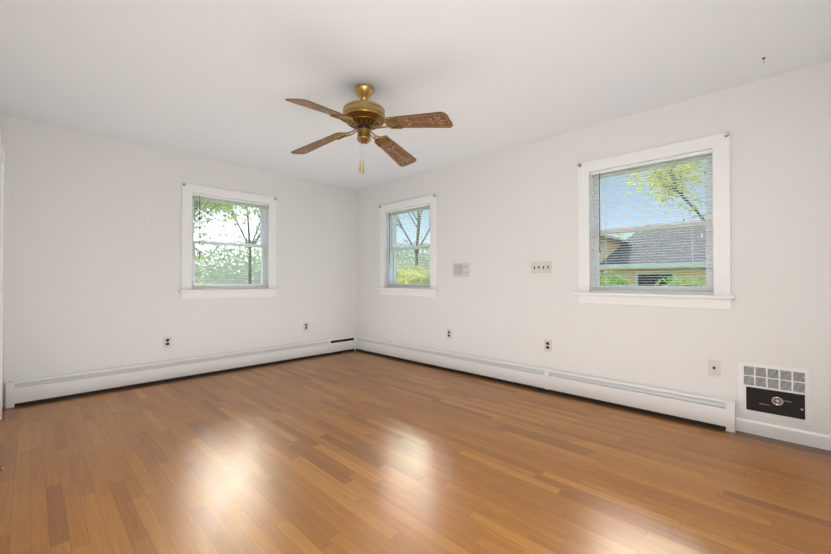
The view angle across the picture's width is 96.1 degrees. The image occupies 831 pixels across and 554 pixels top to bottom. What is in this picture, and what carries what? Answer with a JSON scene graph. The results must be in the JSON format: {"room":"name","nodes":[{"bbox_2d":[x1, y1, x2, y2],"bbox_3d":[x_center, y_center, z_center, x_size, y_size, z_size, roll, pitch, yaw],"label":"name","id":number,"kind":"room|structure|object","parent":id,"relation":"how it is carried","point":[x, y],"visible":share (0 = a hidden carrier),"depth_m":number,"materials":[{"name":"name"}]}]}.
{"room":"empty living room","nodes":[
{"label":"empty living room","id":0,"kind":"room"},
{"bbox_2d":[0,100,2,144],"bbox_3d":[-1.738,0.128,1.286,5.500,3.490,0.240,0,-1,44],"label":"wall","id":1,"kind":"structure","parent":0,"point":[1,123],"depth_m":2.97,"materials":[{"name":"paint"}]},
{"bbox_2d":[0,135,4,419],"bbox_3d":[-2.882,0.059,2.578,0.970,2.050,0.020,0,-1,44],"label":"door frame","id":2,"kind":"structure","parent":1,"relation":"attached to","point":[2,155],"depth_m":2.85,"materials":[{"name":"paint"}]},
{"bbox_2d":[2,116,355,406],"bbox_3d":[-2.270,0.154,4.515,0.240,3.490,4.135,0,-1,44],"label":"wall","id":3,"kind":"structure","parent":0,"point":[92,257],"depth_m":3.74,"materials":[{"name":"paint"}]},
{"bbox_2d":[163,336,171,347],"bbox_3d":[-2.629,0.690,3.962,0.008,0.117,0.072,0,-1,44],"label":"electrical outlet","id":4,"kind":"object","parent":3,"relation":"attached to","point":[167,340],"visible":1,"depth_m":3.96,"materials":[{"name":"plastic"}]},
{"bbox_2d":[6,336,358,408],"bbox_3d":[-2.147,0.994,4.410,0.074,0.209,3.625,0,-1,44],"label":"baseboard heater","id":5,"kind":"object","parent":3,"relation":"attached to","point":[34,390],"visible":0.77,"depth_m":3.85,"materials":[{"name":"metal"}]},
{"bbox_2d":[179,182,278,299],"bbox_3d":[-2.212,-0.389,4.481,0.216,1.275,1.109,0,-1,44],"label":"window","id":6,"kind":"structure","parent":3,"relation":"in","point":[267,207],"depth_m":4.41,"materials":[{"name":"paint"}]},
{"bbox_2d":[304,322,308,330],"bbox_3d":[-1.501,0.679,5.126,0.008,0.117,0.072,0,-1,44],"label":"electrical outlet","id":7,"kind":"object","parent":3,"relation":"attached to","point":[306,326],"visible":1,"depth_m":5.13,"materials":[{"name":"plastic"}]},
{"bbox_2d":[0,350,830,553],"bbox_3d":[-0.382,1.234,2.675,5.500,0.300,4.135,0,-1,44],"label":"floor","id":8,"kind":"structure","parent":0,"point":[354,452],"depth_m":2.05,"materials":[{"name":"brown wood"}]},
{"bbox_2d":[0,0,830,190],"bbox_3d":[-0.382,-1.481,2.697,5.500,0.250,4.135,0,-1,44],"label":"ceiling","id":9,"kind":"structure","parent":0,"point":[219,80],"depth_m":2.41,"materials":[{"name":"paint"}]},
{"bbox_2d":[285,84,452,173],"bbox_3d":[-0.370,-1.044,2.688,1.028,0.623,1.028,0,0,-16],"label":"ceiling fan","id":10,"kind":"object","parent":9,"relation":"hanging from","point":[363,116],"visible":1,"depth_m":2.60,"materials":[{"name":"brown wood"}]},
{"bbox_2d":[356,61,830,435],"bbox_3d":[0.974,0.150,4.082,5.500,3.490,0.240,0,-1,44],"label":"wall","id":11,"kind":"structure","parent":0,"point":[506,218],"depth_m":3.10,"materials":[{"name":"paint"}]},
{"bbox_2d":[377,194,437,296],"bbox_3d":[-0.081,-0.385,5.015,1.109,1.275,0.216,0,-1,44],"label":"window","id":12,"kind":"structure","parent":11,"relation":"in","point":[389,285],"depth_m":5.00,"materials":[{"name":"paint"}]},
{"bbox_2d":[447,329,451,338],"bbox_3d":[0.400,0.678,4.462,0.072,0.117,0.008,0,-1,44],"label":"electrical outlet","id":13,"kind":"object","parent":11,"relation":"attached to","point":[449,333],"visible":1,"depth_m":4.45,"materials":[{"name":"plastic"}]},
{"bbox_2d":[453,262,468,276],"bbox_3d":[0.523,-0.083,4.337,0.232,0.165,0.024,0,-1,44],"label":"intercom","id":14,"kind":"object","parent":11,"relation":"attached to","point":[460,269],"visible":1,"depth_m":4.33,"materials":[{"name":"plastic"}]},
{"bbox_2d":[531,261,551,273],"bbox_3d":[1.234,-0.093,3.650,0.205,0.117,0.021,0,-1,44],"label":"switch plate","id":15,"kind":"object","parent":11,"relation":"attached to","point":[541,267],"visible":1,"depth_m":3.64,"materials":[{"name":"plastic"}]},
{"bbox_2d":[356,336,735,432],"bbox_3d":[0.682,0.991,4.142,4.360,0.209,0.071,0,-1,44],"label":"baseboard heater","id":16,"kind":"object","parent":11,"relation":"attached to","point":[713,412],"visible":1,"depth_m":3.35,"materials":[{"name":"metal"}]},
{"bbox_2d":[544,339,551,351],"bbox_3d":[1.277,0.662,3.610,0.072,0.117,0.008,0,-1,44],"label":"electrical outlet","id":17,"kind":"object","parent":11,"relation":"attached to","point":[547,345],"visible":1,"depth_m":3.61,"materials":[{"name":"plastic"}]},
{"bbox_2d":[574,131,734,309],"bbox_3d":[1.910,-0.400,3.083,1.109,1.275,0.216,0,-1,44],"label":"window","id":18,"kind":"structure","parent":11,"relation":"in","point":[713,151],"depth_m":2.98,"materials":[{"name":"paint"}]},
{"bbox_2d":[708,359,720,376],"bbox_3d":[2.183,0.665,2.732,0.072,0.118,0.008,0,-1,44],"label":"socket","id":19,"kind":"object","parent":11,"relation":"attached to","point":[714,367],"visible":1,"depth_m":2.73,"materials":[{"name":"plastic"}]},
{"bbox_2d":[738,361,811,424],"bbox_3d":[2.399,0.772,2.507,0.356,0.353,0.028,0,-1,44],"label":"wall heater","id":20,"kind":"object","parent":11,"relation":"in","point":[778,392],"visible":1,"depth_m":2.50,"materials":[{"name":"metal"}]},
{"bbox_2d":[736,417,830,450],"bbox_3d":[2.467,1.038,2.450,0.555,0.090,0.014,0,-1,44],"label":"baseboard","id":21,"kind":"structure","parent":11,"relation":"attached to","point":[806,438],"depth_m":2.47,"materials":[{"name":"paint"}]},
{"bbox_3d":[0.147,1.450,-0.386,140.000,0.620,140.000,0,-1,44],"label":"ground","id":22,"kind":"structure","parent":0,"visible":0},
{"bbox_2d":[195,280,216,283],"bbox_3d":[-6.214,1.026,10.351,2.413,2.068,2.367,0,-1,44],"label":"bush","id":23,"kind":"object","parent":22,"relation":"on","point":[203,282],"depth_m":10.37,"materials":[{"name":"green plant"}]},
{"bbox_2d":[194,199,256,273],"bbox_3d":[-9.842,-2.476,15.628,8.164,8.831,8.542,0,-1,44],"label":"tree","id":24,"kind":"object","parent":22,"relation":"on","point":[207,221],"depth_m":16.59,"materials":[{"name":"green plant"}]},
{"bbox_2d":[198,203,260,283],"bbox_3d":[-8.734,-3.463,19.941,9.054,9.629,9.716,0,-1,44],"label":"tree","id":25,"kind":"object","parent":22,"relation":"on","point":[250,257],"depth_m":20.33,"materials":[{"name":"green plant"}]},
{"bbox_2d":[396,263,426,278],"bbox_3d":[-0.814,0.434,14.697,2.744,2.178,3.203,0,-1,44],"label":"bush","id":26,"kind":"object","parent":22,"relation":"on","point":[397,272],"depth_m":14.68,"materials":[{"name":"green plant"}]},
{"bbox_2d":[195,233,628,283],"bbox_3d":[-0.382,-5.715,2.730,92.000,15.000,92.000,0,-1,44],"label":"tree","id":27,"kind":"object","parent":22,"relation":"on","point":[198,271],"depth_m":43.71,"materials":[{"name":"green plant"}]},
{"bbox_2d":[396,265,429,283],"bbox_3d":[0.129,0.544,11.725,2.561,1.844,1.985,0,-1,44],"label":"bush","id":28,"kind":"object","parent":22,"relation":"on","point":[410,275],"depth_m":10.98,"materials":[{"name":"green plant"}]},
{"bbox_2d":[396,210,429,268],"bbox_3d":[-0.833,-3.699,28.081,9.118,10.237,7.623,0,-1,44],"label":"tree","id":29,"kind":"object","parent":22,"relation":"on","point":[416,231],"depth_m":28.36,"materials":[{"name":"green plant"}]},
{"bbox_2d":[600,270,627,285],"bbox_3d":[4.067,0.586,8.873,1.778,1.642,1.798,0,-1,44],"label":"bush","id":30,"kind":"object","parent":22,"relation":"on","point":[617,279],"depth_m":8.53,"materials":[{"name":"green plant"}]},
{"bbox_2d":[599,227,705,285],"bbox_3d":[11.534,-0.221,11.507,18.900,4.150,9.100,0,-1,44],"label":"house","id":31,"kind":"object","parent":22,"relation":"on","point":[631,281],"depth_m":11.24,"materials":[{"name":"grey"}]},
{"bbox_2d":[626,161,705,223],"bbox_3d":[15.695,-3.980,19.719,9.211,10.661,9.274,0,-1,44],"label":"tree","id":32,"kind":"object","parent":22,"relation":"on","point":[673,186],"depth_m":21.46,"materials":[{"name":"green plant"}]},
{"bbox_2d":[655,277,705,285],"bbox_3d":[5.145,0.675,7.197,1.441,1.396,1.629,0,-1,44],"label":"bush","id":33,"kind":"object","parent":22,"relation":"on","point":[678,279],"depth_m":7.28,"materials":[{"name":"green plant"}]}
]}

